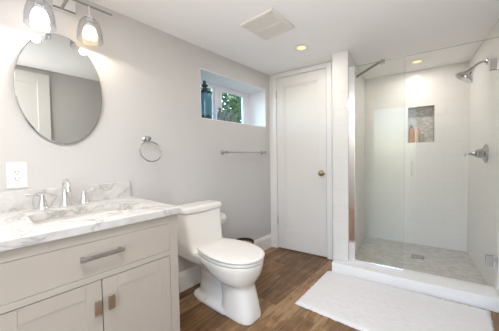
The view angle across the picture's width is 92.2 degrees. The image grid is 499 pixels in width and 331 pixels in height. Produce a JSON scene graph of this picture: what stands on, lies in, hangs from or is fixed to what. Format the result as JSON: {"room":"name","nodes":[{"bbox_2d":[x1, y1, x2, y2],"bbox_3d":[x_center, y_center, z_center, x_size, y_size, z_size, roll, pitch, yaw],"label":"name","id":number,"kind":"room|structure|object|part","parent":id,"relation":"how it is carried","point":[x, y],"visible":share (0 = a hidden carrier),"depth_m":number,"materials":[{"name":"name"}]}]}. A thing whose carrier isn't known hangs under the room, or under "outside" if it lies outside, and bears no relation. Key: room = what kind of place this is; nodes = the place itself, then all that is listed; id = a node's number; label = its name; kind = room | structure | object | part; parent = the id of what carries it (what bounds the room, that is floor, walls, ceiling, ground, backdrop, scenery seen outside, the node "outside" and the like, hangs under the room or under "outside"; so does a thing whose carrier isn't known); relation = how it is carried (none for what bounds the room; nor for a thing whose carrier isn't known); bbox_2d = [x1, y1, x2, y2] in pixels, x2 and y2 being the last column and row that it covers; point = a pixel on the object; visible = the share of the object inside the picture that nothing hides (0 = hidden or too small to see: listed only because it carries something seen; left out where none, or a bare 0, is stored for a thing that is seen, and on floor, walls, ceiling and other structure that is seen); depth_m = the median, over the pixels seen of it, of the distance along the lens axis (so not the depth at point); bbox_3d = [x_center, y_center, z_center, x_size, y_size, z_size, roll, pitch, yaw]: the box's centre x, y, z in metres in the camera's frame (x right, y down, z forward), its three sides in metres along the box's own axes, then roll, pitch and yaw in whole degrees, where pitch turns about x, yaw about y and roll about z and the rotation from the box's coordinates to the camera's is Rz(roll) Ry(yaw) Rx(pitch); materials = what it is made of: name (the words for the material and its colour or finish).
{"room":"bathroom","nodes":[
{"label":"bathroom","id":0,"kind":"room"},
{"bbox_2d":[0,0,270,272],"bbox_3d":[-0.795,0.007,1.978,0.330,2.089,3.550,1,3,41],"label":"wall","id":1,"kind":"structure","parent":0,"point":[149,77],"depth_m":1.76,"materials":[{"name":"grey paint"}]},
{"bbox_2d":[6,162,27,188],"bbox_3d":[-1.205,0.050,1.244,0.009,0.134,0.079,1,3,41],"label":"wall outlet","id":2,"kind":"object","parent":1,"relation":"attached to","point":[16,172],"visible":1,"depth_m":1.24,"materials":[{"name":"white plastic"}]},
{"bbox_2d":[12,168,21,181],"bbox_3d":[-1.203,0.050,1.243,0.004,0.070,0.037,1,3,41],"label":"receptacle","id":3,"kind":"object","parent":2,"relation":"attached to","point":[16,172],"depth_m":1.24,"materials":[{"name":"white plastic"}]},
{"bbox_2d":[13,33,101,143],"bbox_3d":[-1.071,-0.432,1.375,0.016,0.615,0.403,2,3,41],"label":"mirror","id":4,"kind":"object","parent":1,"relation":"attached to","point":[58,92],"visible":1,"depth_m":1.35,"materials":[{"name":"grey mirror"}]},
{"bbox_2d":[0,182,130,212],"bbox_3d":[-1.075,0.176,1.386,0.022,0.101,0.746,1,3,41],"label":"backsplash","id":5,"kind":"structure","parent":1,"relation":"attached to","point":[13,200],"depth_m":1.35,"materials":[{"name":"white stone"}]},
{"bbox_2d":[23,0,111,40],"bbox_3d":[-1.021,-0.851,1.326,0.164,0.255,0.473,1,3,41],"label":"vanity light","id":6,"kind":"object","parent":1,"relation":"attached to","point":[38,15],"visible":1,"depth_m":1.37,"materials":[{"name":"white glass"}]},
{"bbox_2d":[23,0,56,29],"bbox_3d":[-1.080,-0.821,1.234,0.132,0.203,0.132,1,3,41],"label":"shade","id":7,"kind":"object","parent":6,"relation":"attached to","point":[38,15],"depth_m":1.22,"materials":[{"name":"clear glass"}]},
{"bbox_2d":[76,6,102,40],"bbox_3d":[-0.934,-0.829,1.402,0.132,0.203,0.132,1,3,41],"label":"shade","id":8,"kind":"object","parent":6,"relation":"attached to","point":[89,32],"depth_m":1.39,"materials":[{"name":"clear glass"}]},
{"bbox_2d":[139,135,161,161],"bbox_3d":[-0.726,-0.122,1.739,0.085,0.195,0.168,1,3,41],"label":"towel ring","id":9,"kind":"object","parent":1,"relation":"attached to","point":[145,139],"visible":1,"depth_m":1.72,"materials":[{"name":"grey metal"}]},
{"bbox_2d":[201,80,249,123],"bbox_3d":[-0.322,-0.664,2.668,0.070,0.432,0.948,1,3,41],"label":"window","id":10,"kind":"structure","parent":1,"relation":"in","point":[216,90],"depth_m":2.68,"materials":[{"name":"white paint"}]},
{"bbox_3d":[-0.505,-0.649,2.472,0.030,0.394,0.345,1,3,41],"label":"sash","id":11,"kind":"part","parent":10,"relation":"part of","materials":[{"name":"white paint"}]},
{"bbox_3d":[-0.202,-0.665,2.796,0.030,0.394,0.412,1,3,41],"label":"sash","id":12,"kind":"part","parent":10,"relation":"part of","materials":[{"name":"white paint"}]},
{"bbox_2d":[179,234,271,292],"bbox_3d":[-0.277,0.951,2.326,0.016,0.162,1.675,1,3,41],"label":"baseboard","id":13,"kind":"structure","parent":1,"relation":"attached to","point":[188,278],"depth_m":2.08,"materials":[{"name":"white paint"}]},
{"bbox_2d":[200,68,265,126],"bbox_3d":[-0.243,-0.663,2.600,0.319,0.448,0.964,1,3,41],"label":"trim","id":14,"kind":"structure","parent":1,"relation":"attached to","point":[257,106],"depth_m":2.85,"materials":[{"name":"white paint"}]},
{"bbox_2d":[201,80,211,118],"bbox_3d":[-0.426,-0.621,2.288,0.148,0.376,0.148,1,3,41],"label":"bottle","id":15,"kind":"object","parent":14,"relation":"on","point":[206,95],"visible":0.76,"depth_m":2.23,"materials":[{"name":"teal glass"}]},
{"bbox_3d":[-0.428,-0.744,2.284,0.148,0.129,0.148,1,3,41],"label":"lid","id":16,"kind":"part","parent":15,"relation":"part of","materials":[{"name":"teal glass"}]},
{"bbox_2d":[216,108,223,120],"bbox_3d":[-0.306,-0.516,2.475,0.084,0.149,0.084,1,3,41],"label":"bottle","id":17,"kind":"object","parent":14,"relation":"on","point":[219,116],"visible":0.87,"depth_m":2.45,"materials":[{"name":"grey glass"}]},
{"bbox_2d":[224,109,230,121],"bbox_3d":[-0.240,-0.519,2.543,0.084,0.149,0.084,1,3,41],"label":"bottle","id":18,"kind":"object","parent":14,"relation":"on","point":[227,117],"visible":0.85,"depth_m":2.51,"materials":[{"name":"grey glass"}]},
{"bbox_2d":[230,110,236,122],"bbox_3d":[-0.182,-0.522,2.595,0.084,0.149,0.084,1,3,41],"label":"bottle","id":19,"kind":"object","parent":14,"relation":"on","point":[232,115],"visible":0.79,"depth_m":2.57,"materials":[{"name":"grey glass"}]},
{"bbox_2d":[221,150,266,154],"bbox_3d":[-0.036,-0.139,2.548,0.070,0.048,0.663,1,3,41],"label":"towel bar","id":20,"kind":"object","parent":1,"relation":"attached to","point":[222,151],"visible":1,"depth_m":2.45,"materials":[{"name":"grey metal"}]},
{"bbox_2d":[89,0,498,79],"bbox_3d":[0.476,-1.109,1.651,2.800,0.120,4.800,1,3,41],"label":"ceiling","id":21,"kind":"structure","parent":0,"point":[371,31],"depth_m":1.85,"materials":[{"name":"white paint"}]},
{"bbox_2d":[240,8,294,39],"bbox_3d":[0.137,-1.038,1.784,0.283,0.020,0.303,1,3,41],"label":"ceiling vent","id":22,"kind":"object","parent":21,"relation":"in","point":[268,24],"visible":1,"depth_m":1.76,"materials":[{"name":"white plastic"}]},
{"bbox_2d":[246,14,288,37],"bbox_3d":[0.137,-1.036,1.784,0.227,0.010,0.244,1,3,41],"label":"grille","id":23,"kind":"object","parent":22,"relation":"attached to","point":[267,25],"depth_m":1.78,"materials":[{"name":"white plastic"}]},
{"bbox_2d":[294,44,308,50],"bbox_3d":[0.469,-1.062,2.168,0.132,0.006,0.132,1,3,41],"label":"recessed light","id":24,"kind":"object","parent":21,"relation":"in","point":[301,47],"visible":1,"depth_m":2.16,"materials":[{"name":"white plastic"}]},
{"bbox_2d":[410,59,424,63],"bbox_3d":[1.772,-1.097,2.540,0.132,0.006,0.132,0,2,33],"label":"recessed light","id":25,"kind":"object","parent":21,"relation":"in","point":[417,61],"visible":1,"depth_m":2.53,"materials":[{"name":"white plastic"}]},
{"bbox_2d":[269,61,332,233],"bbox_3d":[0.493,-0.044,2.849,1.100,2.089,0.120,0,2,33],"label":"wall","id":26,"kind":"structure","parent":0,"point":[270,76],"depth_m":2.91,"materials":[{"name":"white paint"}]},
{"bbox_2d":[271,234,273,246],"bbox_3d":[0.278,0.921,2.952,0.055,0.160,0.016,0,2,33],"label":"baseboard","id":27,"kind":"structure","parent":26,"relation":"attached to","point":[272,235],"depth_m":2.94,"materials":[{"name":"white paint"}]},
{"bbox_2d":[275,68,326,256],"bbox_3d":[0.566,-0.017,2.711,0.594,2.018,0.113,0,2,33],"label":"door","id":28,"kind":"structure","parent":26,"relation":"in","point":[301,98],"depth_m":2.72,"materials":[{"name":"white paint"}]},
{"bbox_3d":[0.765,0.081,2.559,0.060,0.060,0.069,0,2,33],"label":"knob","id":29,"kind":"part","parent":28,"relation":"part of","materials":[{"name":"brown metal"}]},
{"bbox_2d":[272,62,332,259],"bbox_3d":[0.610,-0.039,2.764,0.698,2.080,0.134,0,2,33],"label":"trim","id":30,"kind":"structure","parent":26,"relation":"attached to","point":[328,66],"depth_m":2.56,"materials":[{"name":"white paint"}]},
{"bbox_2d":[179,236,498,330],"bbox_3d":[0.513,1.084,1.726,2.800,0.150,4.800,1,3,41],"label":"floor","id":31,"kind":"structure","parent":0,"point":[286,275],"depth_m":2.12,"materials":[{"name":"brown wood"}]},
{"bbox_2d":[0,214,179,330],"bbox_3d":[-0.825,0.671,1.198,0.616,0.815,0.724,1,3,41],"label":"vanity cabinet","id":32,"kind":"object","parent":31,"relation":"on","point":[124,277],"visible":0.88,"depth_m":0.99,"materials":[{"name":"beige paint"}]},
{"bbox_3d":[-0.728,0.717,0.904,0.018,0.464,0.314,1,3,41],"label":"door","id":33,"kind":"part","parent":32,"relation":"part of","materials":[{"name":"beige paint"}]},
{"bbox_3d":[-0.630,0.381,1.013,0.018,0.139,0.634,1,3,41],"label":"drawer","id":34,"kind":"part","parent":32,"relation":"part of","materials":[{"name":"beige paint"}]},
{"bbox_2d":[0,182,179,251],"bbox_3d":[-0.847,0.264,1.193,0.622,0.272,0.746,1,3,41],"label":"countertop","id":35,"kind":"structure","parent":32,"relation":"on","point":[111,205],"depth_m":1.20,"materials":[{"name":"white stone"}]},
{"bbox_2d":[25,178,96,209],"bbox_3d":[-1.004,0.148,1.312,0.138,0.157,0.321,1,3,41],"label":"faucet","id":36,"kind":"object","parent":35,"relation":"on","point":[42,204],"visible":1,"depth_m":1.31,"materials":[{"name":"silver metal"}]},
{"bbox_3d":[-1.116,0.155,1.241,0.015,0.024,0.068,1,3,40],"label":"lever","id":37,"kind":"part","parent":36,"relation":"part of","materials":[{"name":"silver metal"}]},
{"bbox_3d":[-1.095,0.190,1.268,0.058,0.079,0.058,1,3,41],"label":"handle","id":38,"kind":"part","parent":36,"relation":"part of","materials":[{"name":"silver metal"}]},
{"bbox_3d":[-1.000,0.148,1.309,0.128,0.157,0.068,1,3,41],"label":"spout","id":39,"kind":"part","parent":36,"relation":"part of","materials":[{"name":"silver metal"}]},
{"bbox_3d":[-0.973,0.183,1.411,0.058,0.079,0.058,1,3,41],"label":"handle","id":40,"kind":"part","parent":36,"relation":"part of","materials":[{"name":"silver metal"}]},
{"bbox_2d":[34,209,121,223],"bbox_3d":[-0.815,0.331,1.190,0.281,0.136,0.410,1,3,41],"label":"basin","id":41,"kind":"object","parent":35,"relation":"in","point":[72,215],"depth_m":1.26,"materials":[{"name":"white ceramic"}]},
{"bbox_3d":[-0.626,0.587,0.991,0.025,0.058,0.026,1,3,41],"label":"handle","id":42,"kind":"part","parent":32,"relation":"part of","materials":[{"name":"brown metal"}]},
{"bbox_3d":[-0.611,0.368,0.998,0.035,0.016,0.164,1,3,41],"label":"handle","id":43,"kind":"part","parent":32,"relation":"part of","materials":[{"name":"grey metal"}]},
{"bbox_3d":[-0.593,0.581,1.029,0.025,0.058,0.026,1,3,41],"label":"handle","id":44,"kind":"part","parent":32,"relation":"part of","materials":[{"name":"brown metal"}]},
{"bbox_3d":[-0.521,0.706,1.144,0.018,0.464,0.314,1,3,41],"label":"door","id":45,"kind":"part","parent":32,"relation":"part of","materials":[{"name":"beige paint"}]},
{"bbox_2d":[176,200,264,325],"bbox_3d":[-0.213,0.682,1.826,0.749,0.731,0.398,1,3,41],"label":"toilet","id":46,"kind":"object","parent":31,"relation":"on","point":[230,269],"visible":0.98,"depth_m":1.74,"materials":[{"name":"white ceramic"}]},
{"bbox_3d":[-0.425,0.337,1.991,0.204,0.047,0.394,1,3,41],"label":"tank lid","id":47,"kind":"part","parent":46,"relation":"part of","materials":[{"name":"white ceramic"}]},
{"bbox_3d":[-0.117,0.642,1.739,0.480,0.020,0.360,1,3,41],"label":"seat","id":48,"kind":"part","parent":46,"relation":"part of","materials":[{"name":"white plastic"}]},
{"bbox_3d":[-0.118,0.615,1.739,0.493,0.028,0.368,1,3,41],"label":"seat lid","id":49,"kind":"part","parent":46,"relation":"part of","materials":[{"name":"white plastic"}]},
{"bbox_2d":[236,238,253,243],"bbox_3d":[-0.056,0.888,2.387,0.208,0.276,0.208,1,3,41],"label":"basket","id":50,"kind":"object","parent":31,"relation":"on","point":[249,240],"visible":0.2,"depth_m":2.46,"materials":[{"name":"brown wicker"}]},
{"bbox_2d":[295,271,494,330],"bbox_3d":[1.008,1.020,1.735,1.155,0.020,0.778,1,3,41],"label":"bath mat","id":51,"kind":"object","parent":31,"relation":"on","point":[360,304],"visible":1,"depth_m":1.70,"materials":[{"name":"white fabric"}]},
{"bbox_2d":[332,258,498,312],"bbox_3d":[1.313,0.965,2.046,1.146,0.098,0.200,0,2,33],"label":"shower curb","id":52,"kind":"object","parent":31,"relation":"on","point":[481,296],"visible":0.81,"depth_m":1.91,"materials":[{"name":"white stone"}]},
{"bbox_2d":[348,56,404,270],"bbox_3d":[1.256,-0.043,2.365,0.453,1.897,0.494,0,2,33],"label":"screen","id":53,"kind":"object","parent":52,"relation":"on","point":[351,70],"visible":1,"depth_m":2.26,"materials":[{"name":"clear glass"}]},
{"bbox_3d":[0.971,-0.003,2.275,0.056,1.834,0.028,0,2,33],"label":"wall post","id":54,"kind":"part","parent":53,"relation":"part of","materials":[{"name":"silver metal"}]},
{"bbox_2d":[411,254,424,259],"bbox_3d":[1.767,0.960,2.520,0.110,0.006,0.090,0,2,33],"label":"shower drain","id":55,"kind":"object","parent":31,"relation":"on","point":[412,256],"visible":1,"depth_m":2.52,"materials":[{"name":"grey metal"}]},
{"bbox_2d":[332,50,364,260],"bbox_3d":[1.204,-0.055,2.811,0.140,2.089,1.205,0,2,33],"label":"wall partition","id":56,"kind":"structure","parent":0,"point":[342,60],"depth_m":2.33,"materials":[{"name":"white paint"}]},
{"bbox_2d":[365,61,469,251],"bbox_3d":[2.025,-0.072,2.905,1.200,2.089,0.140,0,2,33],"label":"wall","id":57,"kind":"structure","parent":0,"point":[433,210],"depth_m":2.85,"materials":[{"name":"white tile"}]},
{"bbox_2d":[409,125,413,142],"bbox_3d":[1.960,-0.381,2.909,0.048,0.207,0.048,0,2,33],"label":"shampoo bottle","id":58,"kind":"object","parent":57,"relation":"in","point":[411,131],"visible":0.91,"depth_m":2.89,"materials":[{"name":"brown plastic"}]},
{"bbox_2d":[414,127,418,141],"bbox_3d":[2.005,-0.370,2.880,0.055,0.185,0.052,0,2,33],"label":"shampoo bottle","id":59,"kind":"object","parent":57,"relation":"in","point":[416,131],"visible":0.94,"depth_m":2.86,"materials":[{"name":"beige plastic"}]},
{"bbox_2d":[420,132,423,141],"bbox_3d":[2.054,-0.338,2.856,0.040,0.121,0.040,0,2,33],"label":"shampoo bottle","id":60,"kind":"object","parent":57,"relation":"in","point":[421,134],"visible":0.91,"depth_m":2.84,"materials":[{"name":"beige plastic"}]},
{"bbox_2d":[467,19,498,293],"bbox_3d":[2.184,-0.050,2.168,0.165,2.089,1.205,0,2,33],"label":"wall","id":61,"kind":"structure","parent":0,"point":[483,178],"depth_m":2.07,"materials":[{"name":"white tile"}]},
{"bbox_2d":[404,37,498,268],"bbox_3d":[1.560,-0.007,1.888,0.572,1.820,0.095,0,2,33],"label":"shower door","id":62,"kind":"structure","parent":61,"relation":"attached to","point":[493,64],"depth_m":1.76,"materials":[{"name":"clear glass"}]},
{"bbox_3d":[1.367,0.024,2.016,0.012,0.121,0.095,0,2,33],"label":"pull handle","id":63,"kind":"part","parent":62,"relation":"part of","materials":[{"name":"silver metal"}]},
{"bbox_2d":[455,58,487,82],"bbox_3d":[1.898,-0.804,2.061,0.203,0.186,0.144,0,2,33],"label":"showerhead","id":64,"kind":"object","parent":61,"relation":"attached to","point":[466,76],"visible":1,"depth_m":2.04,"materials":[{"name":"grey metal"}]},
{"bbox_3d":[1.942,-0.861,2.030,0.094,0.073,0.056,0,2,33],"label":"arm","id":65,"kind":"part","parent":64,"relation":"part of","materials":[{"name":"grey metal"}]},
{"bbox_2d":[464,144,488,162],"bbox_3d":[1.922,-0.102,2.047,0.141,0.160,0.160,0,2,33],"label":"shower valve","id":66,"kind":"object","parent":61,"relation":"attached to","point":[483,153],"visible":1,"depth_m":2.00,"materials":[{"name":"grey metal"}]},
{"bbox_3d":[1.897,-0.101,2.064,0.081,0.060,0.060,0,2,33],"label":"lever","id":67,"kind":"part","parent":66,"relation":"part of","materials":[{"name":"grey metal"}]},
{"label":"outside","id":68,"kind":"structure","parent":0,"visible":0},
{"bbox_3d":[-2.076,-0.293,5.087,5.660,0.120,9.000,1,3,41],"label":"lawn","id":69,"kind":"structure","parent":68,"visible":0},
{"bbox_2d":[201,87,241,122],"bbox_3d":[-0.460,-1.028,3.981,0.981,1.394,1.130,1,3,41],"label":"shrub","id":70,"kind":"object","parent":69,"relation":"on","point":[233,103],"visible":0.12,"depth_m":3.80,"materials":[{"name":"green plant"}]},
{"bbox_3d":[-0.292,0.482,2.259,0.072,0.044,0.149,1,3,41],"label":"toilet paper holder","id":71,"kind":"object","parent":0,"visible":0},
{"bbox_2d":[221,212,225,223],"bbox_3d":[-0.284,0.493,2.224,0.104,0.104,0.098,1,3,41],"label":"toilet paper roll","id":72,"kind":"object","parent":71,"relation":"on","point":[223,216],"visible":0.34,"depth_m":2.21,"materials":[{"name":"white paper"}]}
]}

